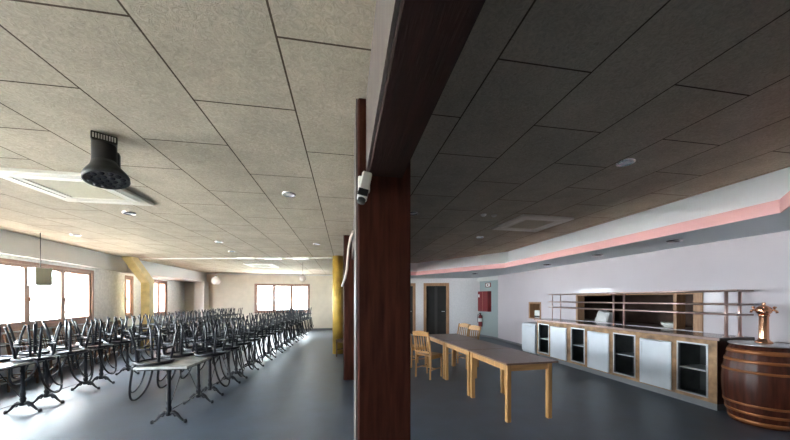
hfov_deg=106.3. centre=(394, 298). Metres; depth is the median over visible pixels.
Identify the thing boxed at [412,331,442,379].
dining chair
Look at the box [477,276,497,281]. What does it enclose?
trim
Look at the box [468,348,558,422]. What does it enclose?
wooden table
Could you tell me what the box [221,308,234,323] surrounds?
bistro chair
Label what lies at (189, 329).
bistro table
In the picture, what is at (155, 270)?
trim
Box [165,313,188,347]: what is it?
bistro chair
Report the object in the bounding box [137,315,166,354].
bistro chair
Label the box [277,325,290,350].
bistro table
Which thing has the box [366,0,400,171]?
trim
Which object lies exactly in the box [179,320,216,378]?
bistro chair
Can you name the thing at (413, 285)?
door
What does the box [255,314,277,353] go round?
bistro chair
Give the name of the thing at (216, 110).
ceiling
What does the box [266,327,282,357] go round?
bistro table
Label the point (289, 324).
bistro chair
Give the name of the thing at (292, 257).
strip light
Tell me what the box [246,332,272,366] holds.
bistro table
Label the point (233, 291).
wall
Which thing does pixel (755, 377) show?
wine barrel
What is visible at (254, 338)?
bistro chair
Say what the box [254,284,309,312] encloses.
window
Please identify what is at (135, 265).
pillar
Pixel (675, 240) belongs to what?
recessed light
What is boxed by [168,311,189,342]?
bistro chair
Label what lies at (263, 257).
rail
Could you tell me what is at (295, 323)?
bistro chair
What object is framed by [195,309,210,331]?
bistro chair
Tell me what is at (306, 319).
bistro chair
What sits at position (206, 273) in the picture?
trim
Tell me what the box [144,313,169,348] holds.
bistro chair
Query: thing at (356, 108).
trim
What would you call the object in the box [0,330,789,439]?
floor
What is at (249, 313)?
bistro chair
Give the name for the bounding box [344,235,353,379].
pillar
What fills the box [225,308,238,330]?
bistro chair
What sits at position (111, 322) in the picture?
bistro chair
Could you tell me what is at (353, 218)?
trim
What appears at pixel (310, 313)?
bistro chair
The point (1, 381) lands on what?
wooden chair
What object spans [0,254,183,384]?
wall
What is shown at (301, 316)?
bistro chair
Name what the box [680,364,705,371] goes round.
shelf
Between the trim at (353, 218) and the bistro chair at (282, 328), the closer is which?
the trim at (353, 218)
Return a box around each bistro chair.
[0,325,26,361]
[3,324,62,392]
[7,322,61,385]
[42,320,88,376]
[44,321,93,382]
[71,318,110,369]
[74,319,116,373]
[94,316,128,363]
[99,317,135,366]
[102,321,130,352]
[114,315,144,358]
[117,320,140,350]
[119,316,152,358]
[128,326,179,400]
[130,314,157,353]
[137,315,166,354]
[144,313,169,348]
[152,314,178,347]
[156,323,199,388]
[157,312,179,341]
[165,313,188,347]
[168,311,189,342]
[176,312,197,344]
[178,311,196,341]
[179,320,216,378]
[186,311,204,336]
[187,310,204,337]
[190,322,230,386]
[194,310,212,338]
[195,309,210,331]
[196,318,228,370]
[201,310,218,333]
[209,309,224,330]
[209,320,244,376]
[212,317,239,364]
[215,309,230,333]
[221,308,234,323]
[223,315,248,359]
[224,318,255,369]
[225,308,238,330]
[233,314,255,354]
[237,316,264,362]
[242,313,263,350]
[246,315,271,358]
[251,312,269,344]
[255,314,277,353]
[257,311,274,343]
[262,313,282,349]
[269,312,288,346]
[274,311,291,343]
[278,311,295,341]
[283,310,299,338]
[286,309,301,336]
[291,309,304,334]
[294,308,306,332]
[296,308,309,331]
[300,308,311,329]
[302,307,313,328]
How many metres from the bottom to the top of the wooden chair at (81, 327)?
0.936 m
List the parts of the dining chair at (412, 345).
leg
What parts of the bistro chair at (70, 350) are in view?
leg, leg, leg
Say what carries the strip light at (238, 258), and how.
attached to the rail
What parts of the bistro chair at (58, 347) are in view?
leg, leg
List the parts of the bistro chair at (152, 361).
leg, leg, seat, leg, leg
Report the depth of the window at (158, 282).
11.43 m
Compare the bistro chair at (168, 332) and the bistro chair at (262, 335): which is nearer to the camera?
the bistro chair at (262, 335)
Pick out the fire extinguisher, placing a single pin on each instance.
(479, 318)
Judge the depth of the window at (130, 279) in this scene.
9.43 m
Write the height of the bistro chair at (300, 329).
0.931 m
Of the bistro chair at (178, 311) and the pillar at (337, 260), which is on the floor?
the pillar at (337, 260)
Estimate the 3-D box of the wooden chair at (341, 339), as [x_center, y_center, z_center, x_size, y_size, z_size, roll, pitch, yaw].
[-1.322,1.083,8.080,0.402,0.936,0.477,0,0,21]
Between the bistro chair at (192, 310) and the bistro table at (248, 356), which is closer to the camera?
the bistro table at (248, 356)
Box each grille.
[27,179,124,199]
[253,265,270,266]
[508,220,552,228]
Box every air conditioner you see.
[0,167,153,205]
[243,263,278,267]
[492,214,573,231]
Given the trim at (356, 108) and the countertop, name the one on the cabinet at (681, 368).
the countertop
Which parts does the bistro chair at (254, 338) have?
leg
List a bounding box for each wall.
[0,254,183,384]
[184,275,332,329]
[411,278,479,335]
[498,230,789,343]
[539,294,692,327]
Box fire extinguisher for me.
[477,313,481,326]
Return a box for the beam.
[352,0,485,259]
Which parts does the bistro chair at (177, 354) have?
leg, leg, seat, leg, leg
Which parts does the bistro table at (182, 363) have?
frame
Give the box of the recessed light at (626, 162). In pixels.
[616,158,635,166]
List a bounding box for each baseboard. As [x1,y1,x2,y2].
[191,328,332,331]
[480,334,497,338]
[498,338,521,346]
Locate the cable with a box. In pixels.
[341,230,353,286]
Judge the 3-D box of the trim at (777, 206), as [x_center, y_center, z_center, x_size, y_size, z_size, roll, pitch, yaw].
[2.536,-0.949,4.735,3.536,0.138,14.104,0,0,-19]
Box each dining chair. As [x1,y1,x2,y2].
[411,337,425,367]
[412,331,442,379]
[448,323,470,362]
[455,325,480,368]
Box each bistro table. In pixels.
[0,356,59,413]
[21,346,111,402]
[87,338,148,384]
[127,333,172,370]
[133,355,217,423]
[160,329,190,356]
[195,342,241,395]
[230,336,263,378]
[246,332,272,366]
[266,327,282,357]
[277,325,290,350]
[282,323,297,345]
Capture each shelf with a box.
[548,289,753,336]
[616,352,633,356]
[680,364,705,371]
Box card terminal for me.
[534,310,539,317]
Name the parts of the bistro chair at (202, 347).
leg, leg, leg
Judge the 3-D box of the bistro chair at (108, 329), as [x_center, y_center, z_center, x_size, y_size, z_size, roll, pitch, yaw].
[-5.697,0.821,5.914,0.477,0.931,0.406,0,0,-14]
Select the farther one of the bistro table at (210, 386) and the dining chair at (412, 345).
the dining chair at (412, 345)
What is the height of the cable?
0.761 m
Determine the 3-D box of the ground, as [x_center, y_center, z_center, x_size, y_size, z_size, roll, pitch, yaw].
[-0.833,2.010,4.930,80.000,0.080,90.000,0,0,-10]
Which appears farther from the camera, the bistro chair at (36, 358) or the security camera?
the bistro chair at (36, 358)
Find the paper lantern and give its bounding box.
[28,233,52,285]
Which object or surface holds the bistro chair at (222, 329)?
on the bistro table at (248, 356)
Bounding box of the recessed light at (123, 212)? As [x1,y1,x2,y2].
[122,211,136,215]
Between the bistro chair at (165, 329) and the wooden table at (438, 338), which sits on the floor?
the wooden table at (438, 338)
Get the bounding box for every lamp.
[81,130,130,189]
[211,275,220,284]
[299,274,305,281]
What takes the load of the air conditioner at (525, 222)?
attached to the ceiling at (536, 113)
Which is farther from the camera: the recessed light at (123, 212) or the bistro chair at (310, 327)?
the bistro chair at (310, 327)
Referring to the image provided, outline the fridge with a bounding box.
[522,322,538,355]
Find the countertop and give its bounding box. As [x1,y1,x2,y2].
[534,318,754,340]
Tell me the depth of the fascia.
4.33 m
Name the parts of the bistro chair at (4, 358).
leg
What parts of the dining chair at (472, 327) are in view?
crest rail, leg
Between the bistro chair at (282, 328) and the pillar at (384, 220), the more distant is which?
the bistro chair at (282, 328)
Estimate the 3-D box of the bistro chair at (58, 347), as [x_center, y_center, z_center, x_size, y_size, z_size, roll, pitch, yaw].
[-5.503,0.821,4.919,0.477,0.931,0.406,0,0,-4]
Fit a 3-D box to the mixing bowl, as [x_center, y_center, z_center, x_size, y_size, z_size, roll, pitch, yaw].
[5.199,0.494,5.579,0.300,0.110,0.300,0,0,-10]
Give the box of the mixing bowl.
[660,322,672,327]
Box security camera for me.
[357,171,371,204]
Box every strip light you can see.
[237,257,254,259]
[264,257,281,258]
[292,257,309,258]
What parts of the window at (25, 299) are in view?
sash, sash, sill, sash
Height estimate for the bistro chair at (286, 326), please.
0.931 m
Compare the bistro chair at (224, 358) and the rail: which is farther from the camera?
the rail
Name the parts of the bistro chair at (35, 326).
leg, leg, leg, leg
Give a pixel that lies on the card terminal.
(537, 312)
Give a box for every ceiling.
[0,0,375,274]
[411,0,789,262]
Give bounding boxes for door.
[411,283,415,334]
[424,283,448,333]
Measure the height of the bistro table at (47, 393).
0.735 m
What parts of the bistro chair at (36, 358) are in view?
leg, leg, seat, leg, leg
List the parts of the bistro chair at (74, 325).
leg, leg, leg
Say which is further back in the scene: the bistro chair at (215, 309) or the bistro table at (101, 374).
the bistro chair at (215, 309)
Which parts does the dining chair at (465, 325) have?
crest rail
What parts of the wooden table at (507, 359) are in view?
leg, leg, leg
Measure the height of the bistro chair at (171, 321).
0.931 m
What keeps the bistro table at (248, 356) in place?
on the floor
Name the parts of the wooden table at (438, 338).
leg, leg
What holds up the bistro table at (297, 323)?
on the floor
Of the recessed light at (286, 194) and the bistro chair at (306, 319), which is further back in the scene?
the bistro chair at (306, 319)
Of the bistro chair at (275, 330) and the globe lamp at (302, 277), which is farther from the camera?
the globe lamp at (302, 277)
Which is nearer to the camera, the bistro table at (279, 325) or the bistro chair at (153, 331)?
the bistro chair at (153, 331)
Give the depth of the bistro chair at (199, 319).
8.52 m
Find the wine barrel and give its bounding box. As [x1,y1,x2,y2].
[721,340,789,431]
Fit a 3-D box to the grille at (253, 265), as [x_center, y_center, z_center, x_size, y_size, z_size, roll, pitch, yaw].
[-4.791,-1.204,10.651,0.570,0.029,0.570,0,0,-10]
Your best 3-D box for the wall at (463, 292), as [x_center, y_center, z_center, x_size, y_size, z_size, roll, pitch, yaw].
[0.736,0.100,12.822,5.780,2.900,0.150,0,0,7]
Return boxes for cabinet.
[478,291,490,311]
[537,321,728,410]
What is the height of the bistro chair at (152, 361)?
0.931 m
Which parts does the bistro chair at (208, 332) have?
leg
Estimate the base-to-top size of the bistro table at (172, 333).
0.735 m
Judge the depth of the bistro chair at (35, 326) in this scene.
4.33 m
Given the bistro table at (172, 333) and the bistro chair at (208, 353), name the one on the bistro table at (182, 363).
the bistro chair at (208, 353)
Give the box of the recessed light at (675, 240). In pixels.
[666,239,683,242]
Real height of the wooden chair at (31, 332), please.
0.936 m
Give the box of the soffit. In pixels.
[411,207,789,278]
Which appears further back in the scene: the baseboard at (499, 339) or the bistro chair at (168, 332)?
the baseboard at (499, 339)
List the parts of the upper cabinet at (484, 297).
door, door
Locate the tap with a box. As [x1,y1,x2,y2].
[750,302,778,343]
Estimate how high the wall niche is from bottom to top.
2.900 m
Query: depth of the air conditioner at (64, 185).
3.17 m
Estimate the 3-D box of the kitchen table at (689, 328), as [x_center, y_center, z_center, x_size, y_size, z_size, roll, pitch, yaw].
[5.225,1.050,6.352,0.820,1.000,4.209,0,0,-10]
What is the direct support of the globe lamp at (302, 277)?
hanging from the ceiling at (216, 110)
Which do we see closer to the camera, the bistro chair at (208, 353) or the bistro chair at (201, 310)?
the bistro chair at (208, 353)
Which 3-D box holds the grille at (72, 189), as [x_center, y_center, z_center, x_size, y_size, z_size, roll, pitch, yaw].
[-3.448,-1.204,3.241,0.558,0.029,0.558,0,0,-11]
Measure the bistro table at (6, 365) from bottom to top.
0.735 m
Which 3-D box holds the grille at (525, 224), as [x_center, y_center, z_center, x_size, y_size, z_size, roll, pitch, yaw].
[2.407,-1.333,5.264,0.570,0.029,0.570,0,0,-12]
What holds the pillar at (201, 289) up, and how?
on the floor
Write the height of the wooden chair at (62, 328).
0.936 m
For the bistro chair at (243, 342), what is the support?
on the bistro table at (210, 386)
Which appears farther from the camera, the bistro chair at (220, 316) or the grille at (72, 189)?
the bistro chair at (220, 316)
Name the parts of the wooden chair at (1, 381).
leg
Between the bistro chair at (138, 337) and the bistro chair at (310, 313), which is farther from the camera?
the bistro chair at (310, 313)
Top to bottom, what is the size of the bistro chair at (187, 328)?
0.931 m
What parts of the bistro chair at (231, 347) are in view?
leg, leg, leg, leg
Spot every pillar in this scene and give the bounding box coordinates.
[121,256,153,348]
[194,281,208,332]
[333,256,342,353]
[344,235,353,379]
[358,98,410,439]
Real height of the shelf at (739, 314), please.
0.658 m
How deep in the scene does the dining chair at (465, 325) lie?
7.49 m
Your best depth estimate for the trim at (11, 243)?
6.33 m
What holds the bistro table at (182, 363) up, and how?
on the floor
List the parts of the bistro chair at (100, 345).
leg, leg, leg, leg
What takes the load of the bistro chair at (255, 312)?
on the bistro table at (274, 348)
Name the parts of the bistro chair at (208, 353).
leg, leg, seat, leg, leg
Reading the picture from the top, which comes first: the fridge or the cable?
the cable
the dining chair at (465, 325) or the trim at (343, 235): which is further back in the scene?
the dining chair at (465, 325)
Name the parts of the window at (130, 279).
sash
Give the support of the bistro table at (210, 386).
on the floor
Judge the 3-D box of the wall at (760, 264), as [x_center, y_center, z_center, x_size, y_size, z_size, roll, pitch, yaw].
[5.018,0.100,4.543,0.160,2.900,13.490,0,0,-9]
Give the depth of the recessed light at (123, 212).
4.20 m
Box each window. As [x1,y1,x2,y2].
[0,258,94,332]
[124,275,133,318]
[153,279,168,316]
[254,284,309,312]
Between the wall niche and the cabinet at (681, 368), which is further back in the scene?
the wall niche
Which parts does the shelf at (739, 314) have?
edge rail, edge rail, edge rail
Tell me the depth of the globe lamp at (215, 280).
10.49 m
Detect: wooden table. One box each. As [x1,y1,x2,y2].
[427,334,478,378]
[443,340,507,395]
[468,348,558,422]
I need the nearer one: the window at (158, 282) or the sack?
the sack
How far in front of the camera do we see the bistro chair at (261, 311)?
8.27 m
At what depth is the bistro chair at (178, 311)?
8.85 m
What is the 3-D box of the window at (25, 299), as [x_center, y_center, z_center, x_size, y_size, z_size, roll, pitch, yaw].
[-7.438,-0.070,5.831,0.439,1.340,3.900,0,0,-18]
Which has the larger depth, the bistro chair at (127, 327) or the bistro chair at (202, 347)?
the bistro chair at (127, 327)
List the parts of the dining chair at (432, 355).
leg, crest rail, leg, leg, seat, leg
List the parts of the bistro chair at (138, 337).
leg, leg, leg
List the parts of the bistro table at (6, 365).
frame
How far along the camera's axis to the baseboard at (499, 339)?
10.30 m
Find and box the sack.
[595,310,611,322]
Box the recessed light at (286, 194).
[282,192,295,197]
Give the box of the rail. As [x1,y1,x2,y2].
[140,257,332,258]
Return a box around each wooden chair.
[0,366,26,392]
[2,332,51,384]
[30,329,73,377]
[52,327,90,370]
[72,325,105,362]
[89,323,119,359]
[336,338,342,356]
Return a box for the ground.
[0,313,69,322]
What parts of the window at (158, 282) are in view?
sash, sash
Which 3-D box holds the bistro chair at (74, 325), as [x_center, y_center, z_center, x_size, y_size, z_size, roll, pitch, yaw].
[-5.604,0.821,5.428,0.477,0.931,0.406,0,0,-15]
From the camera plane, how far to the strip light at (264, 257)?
8.57 m
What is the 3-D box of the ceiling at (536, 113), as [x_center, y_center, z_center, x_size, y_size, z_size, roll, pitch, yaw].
[3.355,-1.400,6.855,8.300,0.100,18.800,0,0,-10]
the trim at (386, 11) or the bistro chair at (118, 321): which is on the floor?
the bistro chair at (118, 321)
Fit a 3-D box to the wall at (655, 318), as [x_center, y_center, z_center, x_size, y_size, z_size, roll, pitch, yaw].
[5.834,0.300,7.409,2.423,2.500,6.928,0,0,-10]
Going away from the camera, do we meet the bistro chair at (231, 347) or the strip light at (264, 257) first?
the bistro chair at (231, 347)
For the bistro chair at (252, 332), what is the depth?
6.76 m
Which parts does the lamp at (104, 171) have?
mounting plate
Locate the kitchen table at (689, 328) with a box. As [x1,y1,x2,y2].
[584,319,692,329]
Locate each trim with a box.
[0,229,126,271]
[121,260,206,281]
[206,273,332,275]
[343,235,343,379]
[352,218,353,258]
[354,99,357,439]
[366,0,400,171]
[411,191,789,274]
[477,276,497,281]
[529,302,540,318]
[576,292,702,331]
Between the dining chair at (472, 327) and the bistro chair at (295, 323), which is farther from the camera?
the bistro chair at (295, 323)
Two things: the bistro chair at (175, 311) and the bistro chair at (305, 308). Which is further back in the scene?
the bistro chair at (305, 308)
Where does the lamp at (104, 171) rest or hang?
hanging from the ceiling at (216, 110)
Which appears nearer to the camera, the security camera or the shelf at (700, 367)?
the security camera
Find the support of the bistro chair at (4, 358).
on the bistro table at (6, 365)
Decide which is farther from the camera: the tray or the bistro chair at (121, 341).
the bistro chair at (121, 341)
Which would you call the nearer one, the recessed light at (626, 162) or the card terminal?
the recessed light at (626, 162)
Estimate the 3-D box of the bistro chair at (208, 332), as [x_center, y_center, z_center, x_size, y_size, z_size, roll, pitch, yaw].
[-3.280,0.821,5.283,0.477,0.931,0.406,0,0,-9]
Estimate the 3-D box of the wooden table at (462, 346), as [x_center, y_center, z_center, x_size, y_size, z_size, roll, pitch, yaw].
[1.412,1.177,5.284,0.760,0.745,1.030,0,0,-13]
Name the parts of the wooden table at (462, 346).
leg, leg, leg, leg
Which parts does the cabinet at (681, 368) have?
opening frame, door, opening frame, door, opening frame, door, opening frame, panel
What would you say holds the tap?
on the wine barrel
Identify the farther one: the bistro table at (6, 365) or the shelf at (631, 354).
the shelf at (631, 354)
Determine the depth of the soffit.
4.69 m
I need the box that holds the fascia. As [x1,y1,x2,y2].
[411,167,789,271]
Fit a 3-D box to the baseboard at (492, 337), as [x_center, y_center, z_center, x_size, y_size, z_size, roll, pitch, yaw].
[3.751,1.510,11.828,0.015,0.080,1.286,0,0,-21]
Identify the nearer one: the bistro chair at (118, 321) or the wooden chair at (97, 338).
the wooden chair at (97, 338)
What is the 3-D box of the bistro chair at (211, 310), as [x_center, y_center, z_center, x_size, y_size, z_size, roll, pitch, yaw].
[-5.827,0.821,9.059,0.477,0.931,0.406,0,0,-16]
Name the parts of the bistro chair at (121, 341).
leg, leg, leg, leg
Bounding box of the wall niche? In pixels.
[480,280,497,336]
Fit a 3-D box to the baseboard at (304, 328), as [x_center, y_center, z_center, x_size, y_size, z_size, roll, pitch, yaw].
[-6.104,1.505,14.374,7.350,0.090,0.020,0,0,-10]
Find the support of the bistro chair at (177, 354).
on the bistro table at (182, 363)
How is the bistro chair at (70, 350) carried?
on the bistro table at (47, 393)
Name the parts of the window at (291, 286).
sash, sash, sash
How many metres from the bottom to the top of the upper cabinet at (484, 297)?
0.810 m
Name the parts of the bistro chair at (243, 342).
leg, leg, leg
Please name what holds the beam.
attached to the ceiling at (536, 113)
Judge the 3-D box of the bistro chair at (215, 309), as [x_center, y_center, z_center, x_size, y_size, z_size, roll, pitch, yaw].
[-6.125,0.821,10.596,0.477,0.931,0.406,0,0,-7]
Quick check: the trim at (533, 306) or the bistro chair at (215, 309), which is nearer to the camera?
the trim at (533, 306)
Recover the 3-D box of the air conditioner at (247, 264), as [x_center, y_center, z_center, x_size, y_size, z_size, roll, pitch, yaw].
[-4.791,-1.199,10.651,0.950,0.042,0.950,0,0,-10]
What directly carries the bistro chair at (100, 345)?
on the bistro table at (47, 393)
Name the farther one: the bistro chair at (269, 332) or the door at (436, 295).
the door at (436, 295)
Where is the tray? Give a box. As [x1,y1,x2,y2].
[727,340,789,348]
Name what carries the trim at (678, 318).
attached to the wall at (760, 264)

